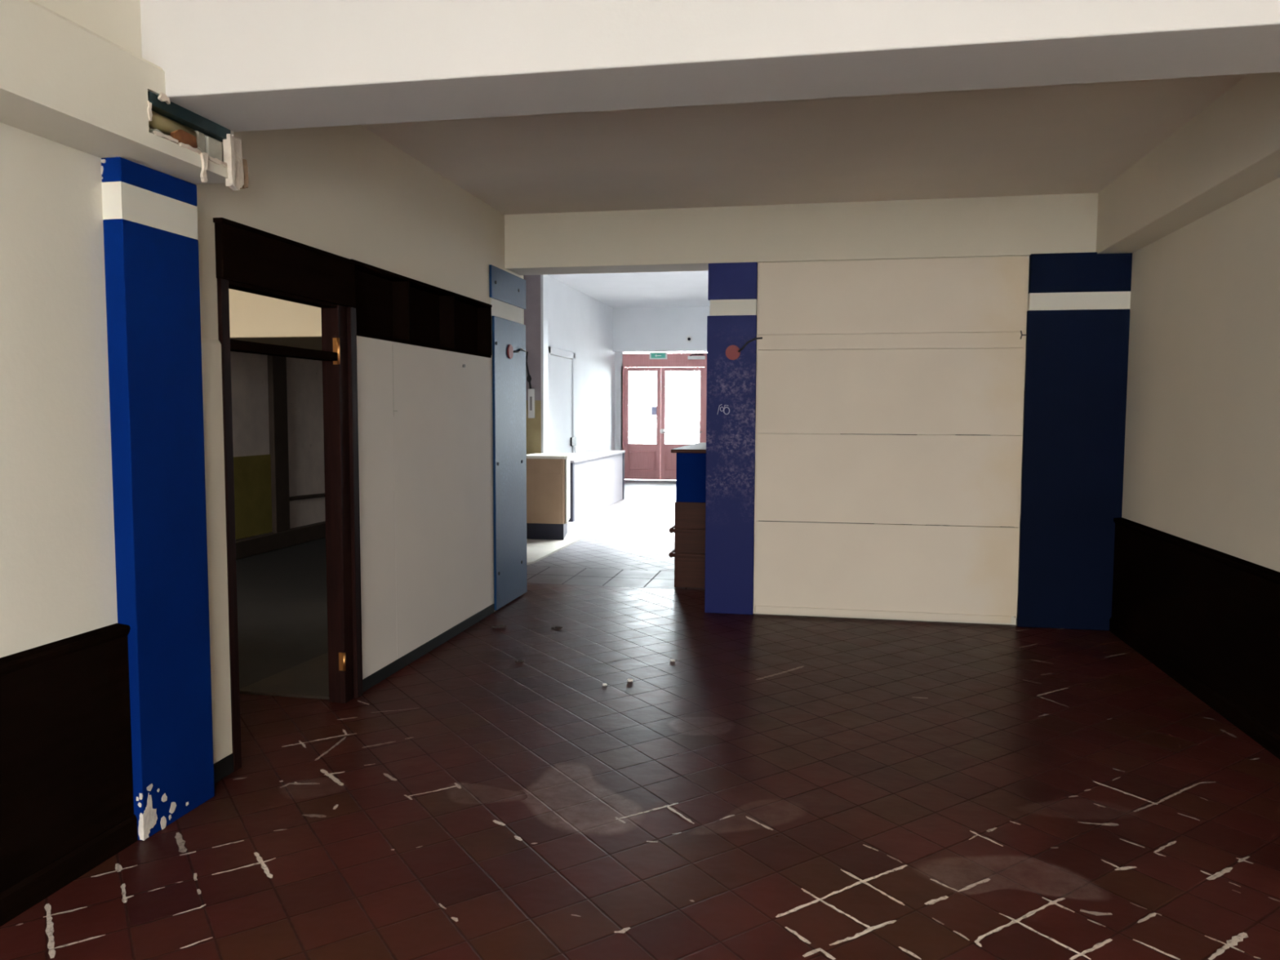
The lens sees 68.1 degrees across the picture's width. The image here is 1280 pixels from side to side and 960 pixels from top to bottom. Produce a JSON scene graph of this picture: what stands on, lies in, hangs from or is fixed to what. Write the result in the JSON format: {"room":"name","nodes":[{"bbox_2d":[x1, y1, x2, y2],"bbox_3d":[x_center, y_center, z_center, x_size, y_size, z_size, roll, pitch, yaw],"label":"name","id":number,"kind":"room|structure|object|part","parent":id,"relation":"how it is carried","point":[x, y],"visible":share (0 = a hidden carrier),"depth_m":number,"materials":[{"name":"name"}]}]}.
{"room":"empty commercial room","nodes":[
{"label":"empty commercial room","id":0,"kind":"room"},
{"bbox_2d":[0,0,234,184],"bbox_3d":[-2.319,-1.298,0.543,0.278,0.705,6.475,1,4,11],"label":"soffit","id":1,"kind":"structure","parent":0,"point":[75,74],"depth_m":3.00,"materials":[{"name":"white paint"}]},
{"bbox_2d":[148,128,163,137],"bbox_3d":[-1.683,-1.206,3.296,0.040,0.036,0.079,1,4,11],"label":"lump","id":2,"kind":"object","parent":1,"relation":"on","point":[151,131],"visible":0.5,"depth_m":3.27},
{"bbox_2d":[148,111,196,139],"bbox_3d":[-1.691,-1.261,3.365,0.068,0.068,0.281,1,4,11],"label":"conduit pipe","id":3,"kind":"object","parent":1,"relation":"attached to","point":[165,125],"visible":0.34,"depth_m":3.34,"materials":[{"name":"brown"}]},
{"bbox_2d":[169,128,197,147],"bbox_3d":[-1.645,-1.228,3.414,0.015,0.060,0.134,1,4,11],"label":"exposed brick","id":4,"kind":"object","parent":1,"relation":"attached to","point":[180,135],"visible":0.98,"depth_m":3.40,"materials":[{"name":"orange brick"}]},
{"bbox_2d":[146,92,226,167],"bbox_3d":[-1.631,-1.268,3.420,0.013,0.166,0.429,1,4,11],"label":"torn plaster edge","id":5,"kind":"object","parent":1,"relation":"attached to","point":[162,97],"visible":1,"depth_m":3.31,"materials":[{"name":"white paint"}]},
{"bbox_2d":[200,152,208,182],"bbox_3d":[-1.612,-1.155,3.503,0.010,0.111,0.037,1,4,11],"label":"strip","id":6,"kind":"object","parent":1,"relation":"attached to","point":[204,156],"visible":1,"depth_m":3.50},
{"bbox_2d":[195,130,222,161],"bbox_3d":[-1.676,-1.255,3.576,0.130,0.090,0.166,1,4,11],"label":"lump","id":7,"kind":"object","parent":1,"relation":"on","point":[212,147],"visible":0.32,"depth_m":3.57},
{"bbox_2d":[222,133,244,191],"bbox_3d":[-1.577,-1.232,3.679,0.037,0.201,0.102,1,4,11],"label":"strip","id":8,"kind":"object","parent":1,"relation":"attached to","point":[233,153],"visible":1,"depth_m":3.65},
{"bbox_2d":[240,159,248,188],"bbox_3d":[-1.587,-1.216,3.761,0.038,0.116,0.047,1,4,11],"label":"strip","id":9,"kind":"object","parent":1,"relation":"attached to","point":[244,161],"visible":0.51,"depth_m":3.76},
{"bbox_2d":[0,122,524,657],"bbox_3d":[-2.245,-0.237,2.846,0.420,3.250,11.170,1,4,11],"label":"wall","id":10,"kind":"structure","parent":0,"point":[58,563],"depth_m":3.32,"materials":[{"name":"white paint"}]},
{"bbox_2d":[0,622,137,926],"bbox_3d":[-2.460,1.144,0.563,0.056,0.820,6.003,1,4,11],"label":"wainscot","id":11,"kind":"structure","parent":10,"relation":"attached to","point":[67,804],"depth_m":3.18,"materials":[{"name":"black wood"}]},
{"bbox_3d":[-2.458,0.757,0.535,0.056,0.045,6.003,1,4,11],"label":"cap rail","id":12,"kind":"part","parent":11,"relation":"part of","materials":[{"name":"black wood"}]},
{"bbox_3d":[-2.462,1.503,0.589,0.055,0.100,6.003,1,4,11],"label":"skirting","id":13,"kind":"part","parent":11,"relation":"part of","materials":[{"name":"black wood"}]},
{"bbox_2d":[200,337,232,763],"bbox_3d":[-1.833,0.316,4.013,0.012,1.821,0.254,1,4,11],"label":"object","id":14,"kind":"structure","parent":10,"relation":"attached to","point":[211,365],"depth_m":4.07,"materials":[{"name":"white paint"}]},
{"bbox_2d":[213,754,233,783],"bbox_3d":[-1.834,1.264,4.083,0.016,0.082,0.260,1,4,11],"label":"baseboard","id":15,"kind":"structure","parent":10,"relation":"attached to","point":[224,767],"depth_m":4.13,"materials":[{"name":"black wood"}]},
{"bbox_2d":[213,217,362,771],"bbox_3d":[-1.728,0.050,4.694,0.135,2.418,1.195,1,4,11],"label":"door frame","id":16,"kind":"structure","parent":10,"relation":"in","point":[250,260],"depth_m":5.05,"materials":[{"name":"black wood"}]},
{"bbox_3d":[-1.714,-1.146,4.607,0.115,0.020,1.195,1,4,11],"label":"cap moulding","id":17,"kind":"part","parent":16,"relation":"part of","materials":[{"name":"black wood"}]},
{"bbox_2d":[350,258,492,357],"bbox_3d":[-1.429,-1.085,6.311,0.130,0.410,2.247,1,4,11],"label":"wall panel","id":18,"kind":"object","parent":10,"relation":"attached to","point":[390,306],"visible":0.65,"depth_m":6.27,"materials":[{"name":"black wood"}]},
{"bbox_2d":[488,264,527,610],"bbox_3d":[-1.082,-0.340,7.865,0.026,2.728,0.875,1,4,11],"label":"cladding","id":19,"kind":"object","parent":10,"relation":"attached to","point":[507,291],"visible":1,"depth_m":7.82,"materials":[{"name":"blue metal"}]},
{"bbox_2d":[507,344,525,358],"bbox_3d":[-1.032,-1.070,7.968,0.021,0.116,0.464,1,4,11],"label":"rosette","id":20,"kind":"object","parent":19,"relation":"attached to","point":[510,350],"visible":1,"depth_m":7.80,"materials":[{"name":"red"}]},
{"bbox_2d":[230,337,321,350],"bbox_3d":[-3.175,-1.453,10.485,2.300,0.100,4.440,1,4,11],"label":"ceiling","id":21,"kind":"structure","parent":0,"point":[310,343],"depth_m":8.75,"materials":[{"name":"white paint"}]},
{"bbox_2d":[230,351,325,540],"bbox_3d":[-4.809,-0.686,8.652,0.200,3.300,8.750,1,4,11],"label":"wall","id":22,"kind":"structure","parent":0,"point":[249,371],"depth_m":11.44,"materials":[{"name":"white paint"}]},
{"bbox_2d":[233,454,272,539],"bbox_3d":[-4.497,0.235,9.806,0.015,0.900,2.360,1,4,11],"label":"panel","id":23,"kind":"object","parent":22,"relation":"attached to","point":[251,473],"depth_m":10.59,"materials":[{"name":"yellow paint"}]},
{"bbox_2d":[266,355,289,533],"bbox_3d":[-4.220,-0.326,11.066,0.070,2.240,0.290,1,4,11],"label":"trim","id":24,"kind":"structure","parent":22,"relation":"attached to","point":[277,365],"depth_m":11.00,"materials":[{"name":"black wood"}]},
{"bbox_2d":[235,520,325,559],"bbox_3d":[-4.265,0.718,10.842,0.100,0.190,4.410,1,4,11],"label":"trim","id":25,"kind":"structure","parent":22,"relation":"attached to","point":[247,547],"depth_m":10.98,"materials":[{"name":"black wood"}]},
{"bbox_2d":[288,493,324,501],"bbox_3d":[-4.041,0.196,12.120,0.049,0.099,1.781,1,4,11],"label":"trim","id":26,"kind":"structure","parent":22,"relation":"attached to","point":[322,495],"depth_m":11.67,"materials":[{"name":"black wood"}]},
{"bbox_2d":[240,652,328,699],"bbox_3d":[-1.766,1.121,6.617,0.580,0.026,2.650,1,4,11],"label":"floor","id":27,"kind":"structure","parent":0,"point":[309,678],"depth_m":5.53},
{"bbox_2d":[524,275,541,454],"bbox_3d":[-1.570,-1.322,12.453,0.625,4.050,0.200,1,4,11],"label":"wall","id":28,"kind":"structure","parent":0,"point":[532,311],"depth_m":12.30,"materials":[{"name":"grey paint"}]},
{"bbox_2d":[525,351,531,388],"bbox_3d":[-1.449,-1.426,12.300,0.079,0.483,0.043,1,4,11],"label":"cable","id":29,"kind":"object","parent":28,"relation":"attached to","point":[529,378],"visible":0.99,"depth_m":12.29,"materials":[{"name":"black plastic"}]},
{"bbox_2d":[528,388,534,417],"bbox_3d":[-1.409,-0.999,12.325,0.079,0.371,0.036,1,4,11],"label":"wall switch","id":30,"kind":"object","parent":28,"relation":"attached to","point":[531,391],"visible":1,"depth_m":12.31,"materials":[{"name":"white plastic"}]},
{"bbox_2d":[540,274,548,453],"bbox_3d":[-1.249,-1.302,12.393,0.033,4.020,0.220,1,4,11],"label":"trim","id":31,"kind":"structure","parent":28,"relation":"attached to","point":[544,278],"depth_m":12.33,"materials":[{"name":"white paint"}]},
{"bbox_2d":[526,533,589,564],"bbox_3d":[-1.456,0.797,11.127,1.115,0.032,2.650,1,4,11],"label":"floor","id":32,"kind":"structure","parent":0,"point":[537,550],"depth_m":11.20,"materials":[{"name":"tile"}]},
{"bbox_2d":[547,275,614,452],"bbox_3d":[-1.167,-1.686,17.555,1.100,4.050,10.200,1,4,11],"label":"wall","id":33,"kind":"structure","parent":0,"point":[579,323],"depth_m":19.78,"materials":[{"name":"white paint"}]},
{"bbox_2d":[547,346,575,453],"bbox_3d":[-1.473,-1.054,17.745,0.050,2.760,1.870,1,4,11],"label":"window","id":34,"kind":"structure","parent":33,"relation":"in","point":[561,363],"depth_m":17.71,"materials":[{"name":"white glass"}]},
{"bbox_2d":[570,436,576,452],"bbox_3d":[-1.312,-0.545,18.599,0.064,0.595,0.393,1,4,11],"label":"box","id":35,"kind":"object","parent":33,"relation":"attached to","point":[573,440],"visible":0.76,"depth_m":18.50,"materials":[{"name":"white plastic"}]},
{"bbox_2d":[547,271,710,307],"bbox_3d":[1.542,-3.526,14.764,7.400,0.100,14.400,1,4,11],"label":"ceiling","id":36,"kind":"structure","parent":0,"point":[681,288],"depth_m":18.43,"materials":[{"name":"white paint"}]},
{"bbox_2d":[0,479,1279,959],"bbox_3d":[-0.225,0.940,9.754,8.850,0.072,25.500,1,4,11],"label":"floor","id":37,"kind":"structure","parent":0,"point":[782,787],"depth_m":3.91,"materials":[{"name":"brown tile"}]},
{"bbox_2d":[100,156,214,840],"bbox_3d":[-1.843,0.088,3.650,0.084,2.499,0.422,1,4,11],"label":"pillar","id":38,"kind":"structure","parent":37,"relation":"on","point":[150,215],"depth_m":3.58,"materials":[{"name":"blue paint"}]},
{"bbox_2d":[356,335,493,692],"bbox_3d":[-1.404,0.129,6.394,0.080,2.020,2.254,1,4,11],"label":"wall panel","id":39,"kind":"object","parent":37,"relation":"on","point":[424,413],"visible":0.82,"depth_m":6.15,"materials":[{"name":"white"}]},
{"bbox_3d":[-1.407,1.101,6.463,0.062,0.072,2.254,1,4,11],"label":"baseboard","id":40,"kind":"part","parent":39,"relation":"part of","materials":[{"name":"black wood"}]},
{"bbox_2d":[491,624,506,627],"bbox_3d":[-1.046,1.085,7.020,0.109,0.024,0.040,1,4,5],"label":"dry leaf","id":41,"kind":"object","parent":37,"relation":"on","point":[500,625],"visible":1,"depth_m":7.01,"materials":[{"name":"black plant"}]},
{"bbox_2d":[526,453,570,539],"bbox_3d":[-1.137,0.197,12.018,0.609,1.040,0.698,1,4,11],"label":"base cabinet","id":42,"kind":"object","parent":37,"relation":"on","point":[548,474],"visible":0.82,"depth_m":11.70,"materials":[{"name":"beige laminate"}]},
{"bbox_3d":[-1.202,-0.162,11.666,0.480,0.170,0.010,1,4,11],"label":"drawer","id":43,"kind":"part","parent":42,"relation":"part of","materials":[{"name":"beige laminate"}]},
{"bbox_3d":[-0.915,0.118,12.000,0.021,0.803,0.649,0,4,-1],"label":"panel","id":44,"kind":"part","parent":42,"relation":"part of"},
{"bbox_2d":[551,626,562,628],"bbox_3d":[-0.613,1.091,7.000,0.089,0.019,0.035,1,4,11],"label":"dry leaf","id":45,"kind":"object","parent":37,"relation":"on","point":[555,627],"visible":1,"depth_m":6.99,"materials":[{"name":"black plant"}]},
{"bbox_2d":[568,449,625,521],"bbox_3d":[-0.952,0.028,15.681,0.680,0.900,3.710,1,4,11],"label":"counter","id":46,"kind":"object","parent":37,"relation":"on","point":[597,477],"depth_m":15.32,"materials":[{"name":"white laminate"}]},
{"bbox_3d":[-1.274,0.173,13.906,0.615,0.862,0.090,1,4,11],"label":"post","id":47,"kind":"part","parent":46,"relation":"part of","materials":[{"name":"black"}]},
{"bbox_3d":[-0.596,-0.078,17.453,0.615,0.862,0.090,1,4,11],"label":"post","id":48,"kind":"part","parent":46,"relation":"part of","materials":[{"name":"black"}]},
{"bbox_2d":[668,442,706,588],"bbox_3d":[0.968,0.294,9.478,1.065,1.268,1.965,1,4,11],"label":"counter","id":49,"kind":"object","parent":37,"relation":"on","point":[688,553],"depth_m":8.62,"materials":[{"name":"blue paint"}]},
{"bbox_3d":[0.955,0.628,9.497,1.045,0.046,1.918,1,4,11],"label":"moulding","id":50,"kind":"part","parent":49,"relation":"part of","materials":[{"name":"red wood"}]},
{"bbox_3d":[0.956,0.403,9.481,1.045,0.046,1.918,1,4,11],"label":"moulding","id":51,"kind":"part","parent":49,"relation":"part of","materials":[{"name":"red wood"}]},
{"bbox_3d":[0.982,0.535,9.495,0.995,0.785,1.900,1,4,11],"label":"panel","id":52,"kind":"part","parent":49,"relation":"part of","materials":[{"name":"red wood"}]},
{"bbox_3d":[0.990,-0.081,9.454,0.985,0.450,1.890,1,4,11],"label":"panel","id":53,"kind":"part","parent":49,"relation":"part of","materials":[{"name":"blue paint"}]},
{"bbox_2d":[613,306,710,450],"bbox_3d":[2.816,-1.971,21.749,7.050,4.050,0.450,1,4,11],"label":"wall","id":54,"kind":"structure","parent":0,"point":[653,329],"depth_m":21.90,"materials":[{"name":"white paint"}]},
{"bbox_2d":[649,351,666,359],"bbox_3d":[0.428,-2.908,22.146,0.420,0.165,0.036,1,4,11],"label":"exit sign","id":55,"kind":"object","parent":54,"relation":"attached to","point":[653,355],"visible":1,"depth_m":22.13,"materials":[{"name":"green plastic"}]},
{"bbox_2d":[621,352,706,479],"bbox_3d":[0.559,-1.480,22.267,2.060,2.980,0.187,1,4,11],"label":"door","id":56,"kind":"structure","parent":54,"relation":"in","point":[656,461],"depth_m":22.31,"materials":[{"name":"paint"}]},
{"bbox_3d":[0.052,-0.461,22.438,0.615,0.420,0.025,1,4,11],"label":"panel moulding","id":57,"kind":"part","parent":56,"relation":"part of","materials":[{"name":"paint"}]},
{"bbox_3d":[0.055,-0.462,22.453,0.675,0.480,0.015,1,4,11],"label":"kick panel","id":58,"kind":"part","parent":56,"relation":"part of","materials":[{"name":"paint"}]},
{"bbox_3d":[0.563,-1.342,22.301,2.060,2.700,0.100,1,4,11],"label":"frame","id":59,"kind":"part","parent":56,"relation":"part of","materials":[{"name":"paint"}]},
{"bbox_3d":[0.991,-0.446,22.275,0.820,0.480,0.015,1,4,11],"label":"kick panel","id":60,"kind":"part","parent":56,"relation":"part of","materials":[{"name":"paint"}]},
{"bbox_3d":[0.988,-0.445,22.260,0.760,0.420,0.025,1,4,11],"label":"panel moulding","id":61,"kind":"part","parent":56,"relation":"part of","materials":[{"name":"paint"}]},
{"bbox_2d":[687,354,705,359],"bbox_3d":[1.300,-2.858,21.918,0.400,0.124,0.164,1,4,11],"label":"light fixture","id":62,"kind":"object","parent":56,"relation":"attached to","point":[690,357],"depth_m":21.93,"materials":[{"name":"white plastic"}]},
{"bbox_2d":[685,335,692,342],"bbox_3d":[1.128,-3.234,21.727,0.148,0.148,0.050,1,4,11],"label":"sensor","id":63,"kind":"object","parent":54,"relation":"attached to","point":[689,339],"visible":1,"depth_m":21.73,"materials":[{"name":"white plastic"}]},
{"bbox_2d":[228,192,1097,625],"bbox_3d":[-0.551,-0.994,7.914,8.430,4.050,0.500,1,4,11],"label":"wall","id":64,"kind":"structure","parent":0,"point":[675,239],"depth_m":7.30,"materials":[{"name":"white paint"}]},
{"bbox_2d":[704,262,757,614],"bbox_3d":[0.716,-0.312,7.469,0.385,2.762,0.052,1,4,11],"label":"pilaster","id":65,"kind":"object","parent":64,"relation":"attached to","point":[732,287],"visible":1,"depth_m":7.45,"materials":[{"name":"blue paint"}]},
{"bbox_3d":[0.723,-1.549,7.383,0.380,0.282,0.046,1,4,11],"label":"panel","id":66,"kind":"part","parent":65,"relation":"part of","materials":[{"name":"blue paint"}]},
{"bbox_2d":[725,337,762,359],"bbox_3d":[0.808,-1.022,7.366,0.287,0.175,0.024,1,4,11],"label":"rosette","id":67,"kind":"object","parent":65,"relation":"attached to","point":[732,352],"visible":1,"depth_m":7.38,"materials":[{"name":"red plastic"}]},
{"bbox_2d":[753,256,1028,622],"bbox_3d":[1.881,-0.298,7.248,1.983,2.736,0.050,1,4,11],"label":"panel","id":68,"kind":"object","parent":64,"relation":"attached to","point":[875,517],"visible":1,"depth_m":7.22,"materials":[{"name":"white wood"}]},
{"bbox_3d":[1.863,1.038,7.346,1.922,0.052,0.050,1,4,11],"label":"skirting","id":69,"kind":"part","parent":68,"relation":"part of","materials":[{"name":"white wood"}]},
{"bbox_2d":[1016,252,1132,630],"bbox_3d":[3.197,-0.272,6.992,0.698,2.768,0.062,1,4,11],"label":"pilaster","id":70,"kind":"object","parent":64,"relation":"attached to","point":[1077,327],"visible":0.85,"depth_m":6.96,"materials":[{"name":"blue paint"}]},
{"bbox_3d":[3.207,-1.510,6.904,0.687,0.284,0.060,1,4,11],"label":"panel","id":71,"kind":"part","parent":70,"relation":"part of","materials":[{"name":"blue paint"}]},
{"bbox_2d":[140,0,1279,132],"bbox_3d":[0.413,-1.594,3.100,4.800,0.560,0.421,1,4,11],"label":"ceiling beam","id":72,"kind":"structure","parent":0,"point":[238,65],"depth_m":3.06,"materials":[{"name":"white paint"}]},
{"bbox_2d":[147,91,231,142],"bbox_3d":[-1.641,-1.320,3.458,0.042,0.048,0.455,1,4,11],"label":"lintel","id":73,"kind":"object","parent":72,"relation":"attached to","point":[173,111],"visible":0.75,"depth_m":3.43,"materials":[{"name":"teal"}]},
{"bbox_2d":[361,73,1248,214],"bbox_3d":[0.882,-2.022,5.266,5.100,0.100,4.070,1,4,11],"label":"ceiling","id":74,"kind":"structure","parent":0,"point":[1078,138],"depth_m":5.70,"materials":[{"name":"white paint"}]},
{"bbox_2d":[1096,71,1279,253],"bbox_3d":[3.056,-1.725,4.858,0.247,0.460,4.045,1,4,11],"label":"soffit","id":75,"kind":"structure","parent":0,"point":[1229,150],"depth_m":5.07,"materials":[{"name":"white paint"}]},
{"bbox_2d":[1121,177,1279,572],"bbox_3d":[2.627,-0.139,1.733,0.150,3.250,10.800,1,4,11],"label":"wall","id":76,"kind":"structure","parent":0,"point":[1202,451],"depth_m":5.40,"materials":[{"name":"white paint"}]},
{"bbox_2d":[1109,517,1279,759],"bbox_3d":[2.524,1.057,1.861,0.059,0.845,10.425,1,4,11],"label":"wainscot","id":77,"kind":"structure","parent":76,"relation":"attached to","point":[1207,618],"depth_m":5.28,"materials":[{"name":"black wood"}]},
{"bbox_3d":[2.524,1.428,1.887,0.057,0.100,10.425,1,4,11],"label":"skirting","id":78,"kind":"part","parent":77,"relation":"part of","materials":[{"name":"black wood"}]},
{"bbox_3d":[2.526,0.658,1.832,0.059,0.045,10.425,1,4,11],"label":"cap rail","id":79,"kind":"part","parent":77,"relation":"part of","materials":[{"name":"black wood"}]}
]}

